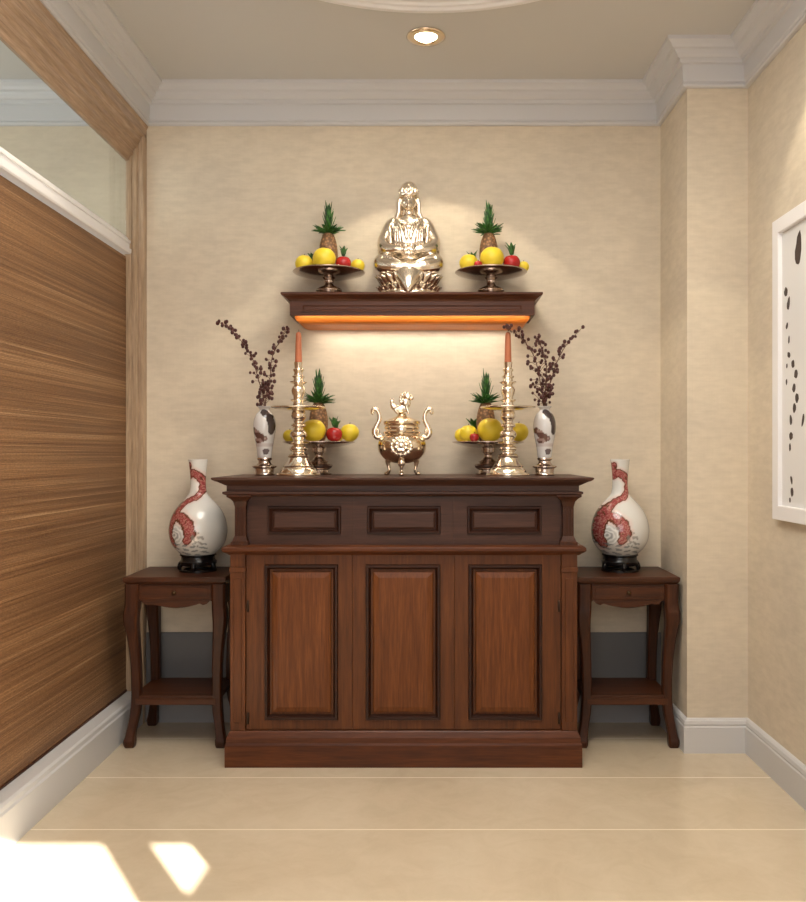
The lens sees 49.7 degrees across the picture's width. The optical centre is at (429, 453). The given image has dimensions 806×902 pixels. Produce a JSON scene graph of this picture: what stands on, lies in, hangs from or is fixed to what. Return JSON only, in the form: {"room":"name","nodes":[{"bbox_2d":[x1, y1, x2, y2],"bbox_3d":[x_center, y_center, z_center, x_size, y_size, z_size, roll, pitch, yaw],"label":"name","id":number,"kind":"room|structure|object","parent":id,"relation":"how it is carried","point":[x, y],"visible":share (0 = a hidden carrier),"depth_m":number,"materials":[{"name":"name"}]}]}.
{"room":"home altar room","nodes":[
{"label":"home altar room","id":0,"kind":"room"},
{"bbox_2d":[123,126,660,631],"bbox_3d":[-1.509,-0.250,4.520,5.382,3.240,0.120,0,0,0],"label":"wall","id":1,"kind":"structure","parent":0,"point":[232,210],"depth_m":4.46,"materials":[{"name":"beige paint"}]},
{"bbox_2d":[0,691,142,857],"bbox_3d":[-1.509,1.287,1.580,0.102,0.166,5.760,0,0,0],"label":"baseboard","id":2,"kind":"structure","parent":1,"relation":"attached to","point":[29,797],"depth_m":3.45,"materials":[{"name":"grey paint"}]},
{"bbox_2d":[125,134,146,723],"bbox_3d":[-1.501,-0.130,4.437,0.098,3.000,0.046,0,0,0],"label":"trim","id":3,"kind":"structure","parent":1,"relation":"attached to","point":[136,166],"depth_m":4.42,"materials":[{"name":"brown wood"}]},
{"bbox_2d":[145,692,648,721],"bbox_3d":[-0.139,1.291,4.450,2.642,0.158,0.020,0,0,0],"label":"baseboard","id":4,"kind":"structure","parent":1,"relation":"attached to","point":[166,713],"depth_m":4.44,"materials":[{"name":"grey"}]},
{"bbox_2d":[147,79,658,125],"bbox_3d":[-0.137,-1.775,4.400,2.638,0.190,0.120,0,0,0],"label":"trim","id":5,"kind":"structure","parent":1,"relation":"attached to","point":[176,102],"depth_m":4.42,"materials":[{"name":"grey paint"}]},
{"bbox_2d":[146,632,660,684],"bbox_3d":[-0.139,1.067,4.456,2.642,0.307,0.008,0,0,0],"label":"trim","id":6,"kind":"structure","parent":1,"relation":"attached to","point":[183,654],"depth_m":4.45,"materials":[{"name":"grey"}]},
{"bbox_2d":[280,292,542,329],"bbox_3d":[-0.087,-0.705,4.310,1.255,0.142,0.300,0,0,0],"label":"wall shelf","id":7,"kind":"object","parent":1,"relation":"attached to","point":[312,310],"visible":0.99,"depth_m":4.20,"materials":[{"name":"brown wood"}]},
{"bbox_2d":[293,264,364,291],"bbox_3d":[-0.497,-0.836,4.285,0.354,0.121,0.354,0,0,0],"label":"plate","id":8,"kind":"object","parent":7,"relation":"on","point":[328,273],"visible":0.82,"depth_m":4.22,"materials":[{"name":"silver metal"}]},
{"bbox_2d":[295,254,312,267],"bbox_3d":[-0.618,-0.939,4.275,0.088,0.090,0.088,0,0,0],"label":"citrus","id":9,"kind":"object","parent":8,"relation":"on","point":[302,260],"visible":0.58,"depth_m":4.24,"materials":[{"name":"yellow food"}]},
{"bbox_2d":[313,246,335,264],"bbox_3d":[-0.513,-0.951,4.219,0.112,0.115,0.112,0,0,0],"label":"citrus","id":10,"kind":"object","parent":8,"relation":"on","point":[324,255],"visible":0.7,"depth_m":4.18,"materials":[{"name":"yellow food"}]},
{"bbox_2d":[313,200,344,264],"bbox_3d":[-0.510,-1.076,4.325,0.161,0.370,0.146,0,0,24],"label":"pineapple","id":11,"kind":"object","parent":8,"relation":"on","point":[328,240],"visible":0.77,"depth_m":4.30,"materials":[{"name":"green plant"}]},
{"bbox_2d":[336,245,350,265],"bbox_3d":[-0.421,-0.955,4.235,0.075,0.118,0.075,0,0,0],"label":"apple","id":12,"kind":"object","parent":8,"relation":"on","point":[342,260],"visible":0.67,"depth_m":4.21,"materials":[{"name":"red food"}]},
{"bbox_2d":[351,258,364,269],"bbox_3d":[-0.355,-0.929,4.279,0.068,0.070,0.068,0,0,0],"label":"citrus","id":13,"kind":"object","parent":8,"relation":"on","point":[357,263],"visible":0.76,"depth_m":4.25,"materials":[{"name":"yellow food"}]},
{"bbox_2d":[374,181,443,291],"bbox_3d":[-0.105,-1.065,4.305,0.341,0.578,0.282,0,0,0],"label":"seated statue","id":14,"kind":"object","parent":7,"relation":"on","point":[408,264],"visible":0.98,"depth_m":4.26,"materials":[{"name":"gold metal"}]},
{"bbox_2d":[455,264,526,291],"bbox_3d":[0.300,-0.836,4.285,0.354,0.121,0.354,0,0,0],"label":"plate","id":15,"kind":"object","parent":7,"relation":"on","point":[490,273],"visible":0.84,"depth_m":4.22,"materials":[{"name":"silver metal"}]},
{"bbox_2d":[459,253,477,267],"bbox_3d":[0.191,-0.941,4.277,0.092,0.095,0.092,0,0,0],"label":"citrus","id":16,"kind":"object","parent":15,"relation":"on","point":[466,260],"visible":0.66,"depth_m":4.24,"materials":[{"name":"yellow food"}]},
{"bbox_2d":[474,260,482,264],"bbox_3d":[0.233,-0.916,4.197,0.042,0.043,0.042,0,0,0],"label":"apple","id":17,"kind":"object","parent":15,"relation":"on","point":[478,262],"visible":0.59,"depth_m":4.18,"materials":[{"name":"red food"}]},
{"bbox_2d":[471,201,502,256],"bbox_3d":[0.291,-1.078,4.333,0.160,0.373,0.154,0,0,-20],"label":"pineapple","id":18,"kind":"object","parent":15,"relation":"on","point":[487,230],"visible":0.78,"depth_m":4.30,"materials":[{"name":"green plant"}]},
{"bbox_2d":[480,245,503,264],"bbox_3d":[0.301,-0.953,4.219,0.117,0.119,0.117,0,0,0],"label":"citrus","id":19,"kind":"object","parent":15,"relation":"on","point":[490,255],"visible":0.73,"depth_m":4.17,"materials":[{"name":"yellow food"}]},
{"bbox_2d":[503,242,519,266],"bbox_3d":[0.399,-0.965,4.245,0.084,0.138,0.084,0,0,0],"label":"apple","id":20,"kind":"object","parent":15,"relation":"on","point":[512,259],"visible":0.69,"depth_m":4.22,"materials":[{"name":"red food"}]},
{"bbox_2d":[519,260,528,270],"bbox_3d":[0.461,-0.926,4.293,0.057,0.059,0.057,0,0,0],"label":"citrus","id":21,"kind":"object","parent":15,"relation":"on","point":[523,264],"visible":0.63,"depth_m":4.27,"materials":[{"name":"yellow food"}]},
{"bbox_2d":[0,722,805,901],"bbox_3d":[-0.400,1.410,1.590,7.600,0.080,5.980,0,0,0],"label":"floor","id":22,"kind":"structure","parent":0,"point":[163,818],"depth_m":3.17,"materials":[{"name":"beige tile"}]},
{"bbox_2d":[123,567,229,747],"bbox_3d":[-1.190,0.972,4.233,0.480,0.797,0.396,0,0,0],"label":"side table","id":23,"kind":"object","parent":22,"relation":"on","point":[156,587],"visible":0.85,"depth_m":4.07,"materials":[{"name":"brown wood"}]},
{"bbox_2d":[139,678,229,697],"bbox_3d":[-1.190,1.143,4.237,0.408,0.025,0.325,0,0,0],"label":"shelf","id":24,"kind":"object","parent":23,"relation":"attached to","point":[157,687],"depth_m":4.19,"materials":[{"name":"brown wood"}]},
{"bbox_2d":[168,459,227,572],"bbox_3d":[-1.138,0.300,4.270,0.281,0.547,0.281,0,0,3],"label":"vase","id":25,"kind":"object","parent":23,"relation":"on","point":[197,529],"visible":1,"depth_m":4.19,"materials":[{"name":"ceramic"}]},
{"bbox_2d":[211,474,593,767],"bbox_3d":[-0.119,0.736,4.093,1.660,1.268,0.655,0,0,0],"label":"cabinet","id":26,"kind":"object","parent":22,"relation":"on","point":[377,620],"visible":1,"depth_m":3.83,"materials":[{"name":"brown wood"}]},
{"bbox_2d":[252,406,276,475],"bbox_3d":[-0.783,-0.062,4.120,0.116,0.327,0.116,0,0,0],"label":"flower vase","id":27,"kind":"object","parent":26,"relation":"on","point":[264,424],"visible":0.99,"depth_m":4.08,"materials":[{"name":"white ceramic"}]},
{"bbox_2d":[216,319,270,405],"bbox_3d":[-0.877,-0.384,4.092,0.253,0.491,0.078,0,0,-19],"label":"branch","id":28,"kind":"object","parent":27,"relation":"in","point":[244,342],"visible":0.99,"depth_m":4.09,"materials":[{"name":"brown plant"}]},
{"bbox_2d":[259,326,289,405],"bbox_3d":[-0.730,-0.370,4.109,0.150,0.464,0.067,0,0,13],"label":"branch","id":29,"kind":"object","parent":27,"relation":"in","point":[274,347],"visible":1,"depth_m":4.10,"materials":[{"name":"brown plant"}]},
{"bbox_2d":[271,362,325,475],"bbox_3d":[-0.615,-0.164,4.070,0.260,0.532,0.260,0,0,29],"label":"candlestick","id":30,"kind":"object","parent":26,"relation":"on","point":[298,463],"visible":1,"depth_m":4.04,"materials":[{"name":"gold metal"}]},
{"bbox_2d":[295,330,301,361],"bbox_3d":[-0.615,-0.505,4.070,0.033,0.154,0.033,0,0,0],"label":"candle","id":31,"kind":"object","parent":30,"relation":"on","point":[298,345],"visible":1,"depth_m":4.06,"materials":[{"name":"orange wax"}]},
{"bbox_2d":[283,441,354,474],"bbox_3d":[-0.545,0.021,4.275,0.354,0.163,0.354,0,0,0],"label":"plate","id":32,"kind":"object","parent":26,"relation":"on","point":[322,466],"visible":0.79,"depth_m":4.22,"materials":[{"name":"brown metal"}]},
{"bbox_2d":[283,429,292,440],"bbox_3d":[-0.690,-0.092,4.280,0.066,0.068,0.066,0,0,0],"label":"citrus","id":33,"kind":"object","parent":32,"relation":"on","point":[286,435],"visible":0.58,"depth_m":4.25,"materials":[{"name":"yellow food"}]},
{"bbox_2d":[303,418,325,440],"bbox_3d":[-0.563,-0.118,4.209,0.117,0.119,0.117,0,0,0],"label":"citrus","id":34,"kind":"object","parent":32,"relation":"on","point":[315,429],"visible":0.78,"depth_m":4.17,"materials":[{"name":"yellow food"}]},
{"bbox_2d":[305,368,334,440],"bbox_3d":[-0.549,-0.240,4.329,0.164,0.370,0.158,0,0,0],"label":"pineapple","id":35,"kind":"object","parent":32,"relation":"on","point":[318,399],"visible":0.79,"depth_m":4.30,"materials":[{"name":"green plant"}]},
{"bbox_2d":[326,417,341,440],"bbox_3d":[-0.465,-0.122,4.225,0.079,0.123,0.079,0,0,0],"label":"apple","id":36,"kind":"object","parent":32,"relation":"on","point":[332,434],"visible":0.88,"depth_m":4.20,"materials":[{"name":"red food"}]},
{"bbox_2d":[341,424,358,440],"bbox_3d":[-0.395,-0.108,4.285,0.092,0.095,0.092,0,0,0],"label":"citrus","id":37,"kind":"object","parent":32,"relation":"on","point":[350,432],"visible":0.88,"depth_m":4.25,"materials":[{"name":"yellow food"}]},
{"bbox_2d":[370,392,433,475],"bbox_3d":[-0.133,-0.096,4.120,0.231,0.396,0.231,0,0,44],"label":"incense burner","id":38,"kind":"object","parent":26,"relation":"on","point":[401,443],"visible":1,"depth_m":4.06,"materials":[{"name":"gold metal"}]},
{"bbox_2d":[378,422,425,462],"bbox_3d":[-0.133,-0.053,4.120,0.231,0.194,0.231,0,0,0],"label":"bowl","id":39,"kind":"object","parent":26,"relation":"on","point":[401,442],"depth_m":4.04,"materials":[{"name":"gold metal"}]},
{"bbox_2d":[453,441,523,474],"bbox_3d":[0.285,0.021,4.275,0.354,0.163,0.354,0,0,0],"label":"plate","id":40,"kind":"object","parent":26,"relation":"on","point":[484,465],"visible":0.74,"depth_m":4.22,"materials":[{"name":"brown metal"}]},
{"bbox_2d":[455,428,462,440],"bbox_3d":[0.160,-0.097,4.335,0.075,0.077,0.075,0,0,0],"label":"citrus","id":41,"kind":"object","parent":40,"relation":"on","point":[457,436],"visible":0.29,"depth_m":4.31,"materials":[{"name":"yellow food"}]},
{"bbox_2d":[459,424,476,440],"bbox_3d":[0.187,-0.103,4.245,0.088,0.090,0.088,0,0,0],"label":"citrus","id":42,"kind":"object","parent":40,"relation":"on","point":[466,431],"visible":0.71,"depth_m":4.21,"materials":[{"name":"yellow food"}]},
{"bbox_2d":[467,418,478,440],"bbox_3d":[0.219,-0.123,4.376,0.066,0.130,0.077,0,0,43],"label":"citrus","id":43,"kind":"object","parent":40,"relation":"on","point":[472,422],"visible":0.17,"depth_m":4.36,"materials":[{"name":"green plant"}]},
{"bbox_2d":[470,432,478,440],"bbox_3d":[0.213,-0.083,4.177,0.046,0.047,0.046,0,0,0],"label":"apple","id":44,"kind":"object","parent":40,"relation":"on","point":[473,437],"visible":0.83,"depth_m":4.16,"materials":[{"name":"red food"}]},
{"bbox_2d":[470,369,498,440],"bbox_3d":[0.271,-0.241,4.316,0.158,0.371,0.161,0,0,0],"label":"pineapple","id":45,"kind":"object","parent":40,"relation":"on","point":[485,399],"visible":0.73,"depth_m":4.30,"materials":[{"name":"green plant"}]},
{"bbox_2d":[477,416,502,440],"bbox_3d":[0.291,-0.121,4.209,0.123,0.126,0.123,0,0,0],"label":"citrus","id":46,"kind":"object","parent":40,"relation":"on","point":[489,429],"visible":0.82,"depth_m":4.16,"materials":[{"name":"yellow food"}]},
{"bbox_2d":[513,422,528,440],"bbox_3d":[0.435,-0.111,4.269,0.097,0.099,0.097,0,0,0],"label":"citrus","id":47,"kind":"object","parent":40,"relation":"on","point":[521,430],"visible":0.64,"depth_m":4.23,"materials":[{"name":"yellow food"}]},
{"bbox_2d":[480,362,535,475],"bbox_3d":[0.365,-0.164,4.070,0.260,0.532,0.260,0,0,-10],"label":"candlestick","id":48,"kind":"object","parent":26,"relation":"on","point":[507,463],"visible":1,"depth_m":4.04,"materials":[{"name":"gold metal"}]},
{"bbox_2d":[504,332,511,361],"bbox_3d":[0.365,-0.505,4.070,0.033,0.154,0.033,0,0,0],"label":"candle","id":49,"kind":"object","parent":48,"relation":"on","point":[507,335],"visible":1,"depth_m":4.06,"materials":[{"name":"orange wax"}]},
{"bbox_2d":[532,406,556,475],"bbox_3d":[0.543,-0.062,4.120,0.116,0.327,0.116,0,0,0],"label":"flower vase","id":50,"kind":"object","parent":26,"relation":"on","point":[544,425],"visible":1,"depth_m":4.08,"materials":[{"name":"white ceramic"}]},
{"bbox_2d":[502,324,554,405],"bbox_3d":[0.460,-0.372,4.095,0.281,0.468,0.108,0,0,-20],"label":"branch","id":51,"kind":"object","parent":50,"relation":"in","point":[508,327],"visible":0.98,"depth_m":4.09,"materials":[{"name":"brown plant"}]},
{"bbox_2d":[534,333,553,405],"bbox_3d":[0.540,-0.354,4.118,0.104,0.432,0.084,0,0,0],"label":"branch","id":52,"kind":"object","parent":50,"relation":"in","point":[547,385],"visible":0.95,"depth_m":4.10,"materials":[{"name":"brown plant"}]},
{"bbox_2d":[537,325,584,405],"bbox_3d":[0.618,-0.372,4.110,0.223,0.469,0.067,0,0,8],"label":"branch","id":53,"kind":"object","parent":50,"relation":"in","point":[576,331],"visible":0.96,"depth_m":4.10,"materials":[{"name":"brown plant"}]},
{"bbox_2d":[577,567,679,747],"bbox_3d":[0.925,0.972,4.233,0.480,0.797,0.396,0,0,0],"label":"side table","id":54,"kind":"object","parent":22,"relation":"on","point":[653,587],"visible":0.83,"depth_m":4.07,"materials":[{"name":"brown wood"}]},
{"bbox_2d":[591,459,649,572],"bbox_3d":[0.932,0.300,4.270,0.281,0.547,0.281,0,0,-3],"label":"vase","id":55,"kind":"object","parent":54,"relation":"on","point":[620,530],"visible":1,"depth_m":4.19,"materials":[{"name":"ceramic"}]},
{"bbox_2d":[577,678,663,697],"bbox_3d":[0.925,1.143,4.237,0.408,0.025,0.325,0,0,0],"label":"shelf","id":56,"kind":"object","parent":54,"relation":"attached to","point":[601,687],"depth_m":4.19,"materials":[{"name":"brown wood"}]},
{"bbox_2d":[106,0,754,78],"bbox_3d":[-0.400,-1.910,1.590,7.600,0.080,5.980,0,0,0],"label":"ceiling","id":57,"kind":"structure","parent":0,"point":[181,39],"depth_m":3.90,"materials":[{"name":"grey paint"}]},
{"bbox_2d":[406,27,445,46],"bbox_3d":[-0.018,-1.859,3.890,0.176,0.022,0.176,0,0,0],"label":"recessed light","id":58,"kind":"object","parent":57,"relation":"in","point":[425,36],"visible":1,"depth_m":3.87,"materials":[{"name":"gold metal"}]},
{"bbox_2d":[320,0,539,12],"bbox_3d":[0.000,-1.852,2.615,2.100,0.036,2.100,0,0,0],"label":"trim","id":59,"kind":"structure","parent":57,"relation":"attached to","point":[403,6],"depth_m":3.57,"materials":[{"name":"white paint"}]},
{"bbox_2d":[661,89,747,717],"bbox_3d":[1.382,-0.250,4.290,0.400,3.240,0.580,0,0,0],"label":"wall","id":60,"kind":"structure","parent":0,"point":[704,137],"depth_m":4.00,"materials":[{"name":"beige paint"}]},
{"bbox_2d":[643,36,686,125],"bbox_3d":[1.122,-1.775,4.170,0.120,0.190,0.580,0,0,0],"label":"trim","id":61,"kind":"structure","parent":60,"relation":"attached to","point":[663,79],"depth_m":4.16,"materials":[{"name":"grey paint"}]},
{"bbox_2d":[658,704,686,752],"bbox_3d":[1.172,1.291,4.220,0.020,0.158,0.480,0,0,0],"label":"baseboard","id":62,"kind":"structure","parent":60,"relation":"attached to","point":[679,717],"depth_m":4.08,"materials":[{"name":"grey paint"}]},
{"bbox_2d":[668,35,747,88],"bbox_3d":[1.262,-1.775,3.940,0.400,0.190,0.120,0,0,0],"label":"trim","id":63,"kind":"structure","parent":60,"relation":"attached to","point":[708,61],"depth_m":3.96,"materials":[{"name":"grey paint"}]},
{"bbox_2d":[684,718,746,752],"bbox_3d":[1.312,1.291,3.990,0.300,0.158,0.020,0,0,0],"label":"baseboard","id":64,"kind":"structure","parent":60,"relation":"attached to","point":[701,735],"depth_m":3.98,"materials":[{"name":"grey paint"}]},
{"bbox_2d":[748,23,805,764],"bbox_3d":[1.522,-0.250,1.725,0.120,3.240,4.550,0,0,0],"label":"wall","id":65,"kind":"structure","parent":0,"point":[777,97],"depth_m":3.75,"materials":[{"name":"beige paint"}]},
{"bbox_2d":[731,0,805,87],"bbox_3d":[1.402,-1.775,1.725,0.120,0.190,4.550,0,0,0],"label":"trim","id":66,"kind":"structure","parent":65,"relation":"attached to","point":[767,26],"depth_m":3.66,"materials":[{"name":"grey paint"}]},
{"bbox_2d":[745,718,805,810],"bbox_3d":[1.452,1.291,1.725,0.020,0.158,4.550,0,0,0],"label":"baseboard","id":67,"kind":"structure","parent":65,"relation":"attached to","point":[777,762],"depth_m":3.62,"materials":[{"name":"grey paint"}]},
{"bbox_2d":[772,200,805,524],"bbox_3d":[1.447,-0.348,3.296,0.030,1.241,0.693,0,0,0],"label":"framed picture","id":68,"kind":"object","parent":65,"relation":"attached to","point":[788,231],"visible":1,"depth_m":3.51,"materials":[{"name":"white paper"}]},
{"bbox_3d":[-1.506,-1.760,1.580,0.100,0.220,5.760,0,0,0],"label":"wall","id":69,"kind":"structure","parent":0,"visible":0},
{"bbox_2d":[0,0,147,160],"bbox_3d":[-1.497,-1.590,1.580,0.106,0.200,5.760,0,0,0],"label":"trim","id":70,"kind":"structure","parent":69,"relation":"attached to","point":[27,27],"depth_m":3.57,"materials":[{"name":"brown wood"}]},
{"bbox_2d":[40,0,161,124],"bbox_3d":[-1.396,-1.775,1.580,0.120,0.190,5.760,0,0,0],"label":"trim","id":71,"kind":"structure","parent":69,"relation":"attached to","point":[93,25],"depth_m":3.81,"materials":[{"name":"grey paint"}]},
{"bbox_3d":[-0.400,-0.250,-1.304,7.600,3.240,0.008,0,0,0],"label":"wall","id":72,"kind":"structure","parent":0,"visible":0},
{"bbox_2d":[0,38,125,235],"bbox_3d":[-1.543,-1.292,1.555,0.006,0.405,5.710,0,0,0],"label":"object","id":73,"kind":"structure","parent":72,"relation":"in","point":[39,128],"depth_m":3.59,"materials":[{"name":"clear glass"}]},
{"bbox_2d":[0,175,126,789],"bbox_3d":[-1.548,0.102,1.560,0.026,2.205,5.700,0,0,0],"label":"wall panel","id":74,"kind":"object","parent":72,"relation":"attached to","point":[63,288],"visible":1,"depth_m":3.58,"materials":[{"name":"brown wood"}]},
{"bbox_2d":[0,147,130,253],"bbox_3d":[-1.558,-1.056,1.559,0.084,0.083,5.718,0,0,0],"label":"trim","id":75,"kind":"structure","parent":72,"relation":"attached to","point":[12,168],"depth_m":3.58,"materials":[{"name":"white paint"}]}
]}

